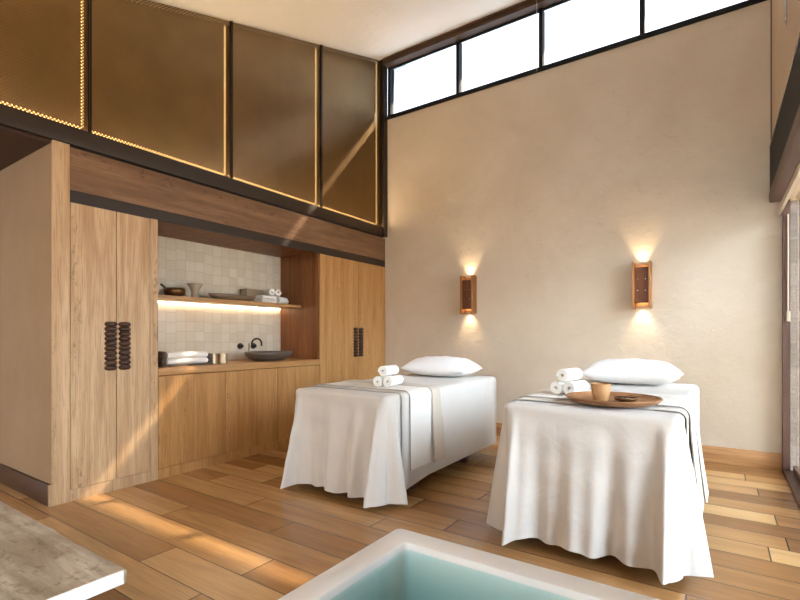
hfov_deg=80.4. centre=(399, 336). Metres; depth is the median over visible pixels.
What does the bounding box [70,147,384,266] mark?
fascia
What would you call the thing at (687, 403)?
blanket
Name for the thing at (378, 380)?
rolled towel
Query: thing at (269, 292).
rolled towel
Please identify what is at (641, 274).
wall sconce
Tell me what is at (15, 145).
soffit
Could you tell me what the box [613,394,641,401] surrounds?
dish
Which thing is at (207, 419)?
base cabinet
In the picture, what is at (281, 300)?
rolled towel
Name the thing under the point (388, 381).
rolled towel
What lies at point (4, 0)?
mesh screen
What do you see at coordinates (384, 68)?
trim
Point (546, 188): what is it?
wall
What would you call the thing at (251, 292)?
storage box
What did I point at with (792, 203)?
wall
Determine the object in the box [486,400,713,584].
sheet
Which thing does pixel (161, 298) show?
wall shelf
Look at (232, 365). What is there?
countertop
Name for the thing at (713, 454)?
baseboard
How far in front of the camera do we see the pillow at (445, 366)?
4.70 m
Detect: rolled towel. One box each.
[263,289,274,295]
[271,289,281,295]
[276,296,288,303]
[373,375,391,386]
[378,365,398,375]
[383,375,403,386]
[550,380,572,393]
[556,368,581,380]
[563,380,588,393]
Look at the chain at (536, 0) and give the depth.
5.34 m
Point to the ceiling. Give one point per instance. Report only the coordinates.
(374, 29)
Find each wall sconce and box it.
[460,275,476,313]
[632,260,651,308]
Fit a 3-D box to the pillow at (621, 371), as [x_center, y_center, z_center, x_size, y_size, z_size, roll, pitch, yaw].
[1.894,0.283,3.874,0.720,0.203,0.460,0,0,34]
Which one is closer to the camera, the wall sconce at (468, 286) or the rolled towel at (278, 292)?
the rolled towel at (278, 292)
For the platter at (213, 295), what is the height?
0.066 m
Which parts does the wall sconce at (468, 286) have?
panel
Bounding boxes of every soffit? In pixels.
[0,125,50,170]
[158,221,312,257]
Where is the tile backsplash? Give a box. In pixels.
[158,236,279,360]
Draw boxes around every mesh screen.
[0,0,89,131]
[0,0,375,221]
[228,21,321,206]
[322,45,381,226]
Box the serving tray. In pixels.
[565,391,662,406]
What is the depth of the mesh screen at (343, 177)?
6.07 m
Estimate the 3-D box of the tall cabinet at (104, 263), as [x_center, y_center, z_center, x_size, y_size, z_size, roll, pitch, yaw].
[-2.520,-0.096,3.830,0.713,2.592,0.776,0,0,34]
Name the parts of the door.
pull rod, frame, pane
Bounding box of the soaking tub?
[278,529,659,599]
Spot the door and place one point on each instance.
(792, 477)
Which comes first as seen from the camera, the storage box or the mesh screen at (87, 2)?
the mesh screen at (87, 2)
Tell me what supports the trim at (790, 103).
attached to the wall at (784, 39)
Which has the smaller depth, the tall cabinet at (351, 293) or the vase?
the vase
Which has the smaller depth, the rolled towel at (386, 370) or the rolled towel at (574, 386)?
the rolled towel at (574, 386)
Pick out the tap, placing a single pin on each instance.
(240, 345)
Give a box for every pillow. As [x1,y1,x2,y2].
[401,356,481,376]
[582,359,682,384]
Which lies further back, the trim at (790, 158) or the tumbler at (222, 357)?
the tumbler at (222, 357)
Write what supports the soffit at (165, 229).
attached to the tile backsplash
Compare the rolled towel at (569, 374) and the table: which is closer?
the rolled towel at (569, 374)
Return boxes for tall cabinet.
[48,140,157,506]
[295,254,384,383]
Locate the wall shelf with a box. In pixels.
[158,294,300,309]
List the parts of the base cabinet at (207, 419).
door, door, door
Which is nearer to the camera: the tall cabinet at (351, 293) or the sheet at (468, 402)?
the sheet at (468, 402)
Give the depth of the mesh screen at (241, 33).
5.03 m
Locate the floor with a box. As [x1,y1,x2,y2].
[0,436,799,599]
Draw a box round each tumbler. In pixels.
[212,353,217,363]
[217,353,227,363]
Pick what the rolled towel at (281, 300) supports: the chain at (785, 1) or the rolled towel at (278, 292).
the rolled towel at (278, 292)
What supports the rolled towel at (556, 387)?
on the blanket at (687, 403)
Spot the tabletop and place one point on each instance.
(37, 562)
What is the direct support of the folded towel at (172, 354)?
on the folded towel at (170, 361)
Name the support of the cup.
on the serving tray
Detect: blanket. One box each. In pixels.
[317,380,445,470]
[520,388,708,514]
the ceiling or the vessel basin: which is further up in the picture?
the ceiling
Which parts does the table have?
leg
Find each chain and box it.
[536,0,536,70]
[784,0,786,26]
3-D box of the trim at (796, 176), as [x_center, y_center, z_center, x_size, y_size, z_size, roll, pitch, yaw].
[1.233,-1.110,1.040,0.022,0.050,7.704,0,0,34]
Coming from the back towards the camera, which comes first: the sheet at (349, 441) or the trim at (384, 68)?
the trim at (384, 68)
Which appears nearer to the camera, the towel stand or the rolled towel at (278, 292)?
the towel stand
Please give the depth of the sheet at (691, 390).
3.35 m
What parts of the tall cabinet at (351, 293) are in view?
door, handle, handle, door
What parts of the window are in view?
pane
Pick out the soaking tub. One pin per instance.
(403, 564)
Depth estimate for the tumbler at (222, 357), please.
4.72 m
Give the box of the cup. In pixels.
[591,382,610,400]
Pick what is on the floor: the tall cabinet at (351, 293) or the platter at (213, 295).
the tall cabinet at (351, 293)
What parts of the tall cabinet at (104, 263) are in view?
panel, door, handle, handle, door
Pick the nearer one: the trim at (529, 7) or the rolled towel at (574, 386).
the rolled towel at (574, 386)
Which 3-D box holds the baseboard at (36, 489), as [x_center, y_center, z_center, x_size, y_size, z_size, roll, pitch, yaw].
[-3.835,1.125,4.264,3.268,0.150,0.022,0,0,34]
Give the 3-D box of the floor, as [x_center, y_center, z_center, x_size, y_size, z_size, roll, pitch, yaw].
[-1.848,1.260,3.187,7.767,0.120,8.008,0,0,34]
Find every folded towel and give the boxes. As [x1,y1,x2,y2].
[165,357,207,364]
[166,351,207,358]
[254,299,276,302]
[255,295,276,299]
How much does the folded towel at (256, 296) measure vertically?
0.042 m
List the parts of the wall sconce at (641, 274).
panel, plate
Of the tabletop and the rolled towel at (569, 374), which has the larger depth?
the rolled towel at (569, 374)
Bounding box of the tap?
[237,338,261,358]
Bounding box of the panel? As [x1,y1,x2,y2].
[280,253,318,358]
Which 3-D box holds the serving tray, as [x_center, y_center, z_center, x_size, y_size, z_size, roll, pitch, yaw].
[1.226,0.361,2.732,0.516,0.034,0.516,0,0,34]
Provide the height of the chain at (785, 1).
1.024 m
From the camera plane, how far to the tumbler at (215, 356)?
4.64 m
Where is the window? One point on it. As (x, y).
(394, 73)
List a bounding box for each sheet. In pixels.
[280,386,425,507]
[309,374,496,484]
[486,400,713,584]
[513,379,698,473]
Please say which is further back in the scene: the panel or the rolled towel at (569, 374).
the panel
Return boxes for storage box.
[240,289,263,301]
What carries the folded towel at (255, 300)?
on the wall shelf
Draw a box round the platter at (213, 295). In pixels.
[208,293,254,300]
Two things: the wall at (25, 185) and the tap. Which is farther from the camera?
the tap
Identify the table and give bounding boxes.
[408,456,468,488]
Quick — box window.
[387,0,766,119]
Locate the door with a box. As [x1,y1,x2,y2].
[782,190,799,507]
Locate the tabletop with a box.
[0,501,126,599]
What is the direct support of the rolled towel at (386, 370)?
on the rolled towel at (388, 381)
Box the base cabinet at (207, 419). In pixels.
[158,365,319,478]
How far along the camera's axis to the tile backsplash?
5.16 m
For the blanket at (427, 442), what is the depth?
3.70 m
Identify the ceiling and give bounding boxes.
[133,0,524,62]
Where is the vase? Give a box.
[187,283,202,296]
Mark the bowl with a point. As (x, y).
(175, 291)
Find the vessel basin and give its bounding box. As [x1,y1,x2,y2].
[244,351,292,360]
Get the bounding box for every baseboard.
[0,463,50,505]
[496,423,781,470]
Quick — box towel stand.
[158,351,212,366]
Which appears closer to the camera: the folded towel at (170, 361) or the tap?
the folded towel at (170, 361)
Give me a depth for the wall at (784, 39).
3.63 m
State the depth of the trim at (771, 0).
4.25 m
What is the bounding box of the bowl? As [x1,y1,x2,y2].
[160,283,185,295]
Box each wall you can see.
[0,143,50,483]
[384,0,781,452]
[772,0,799,200]
[790,200,794,470]
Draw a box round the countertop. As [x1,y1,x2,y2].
[158,358,319,375]
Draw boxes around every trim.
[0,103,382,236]
[377,59,387,237]
[383,0,563,67]
[769,105,799,202]
[770,37,799,188]
[771,0,771,137]
[778,162,799,214]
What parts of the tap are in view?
knob, spout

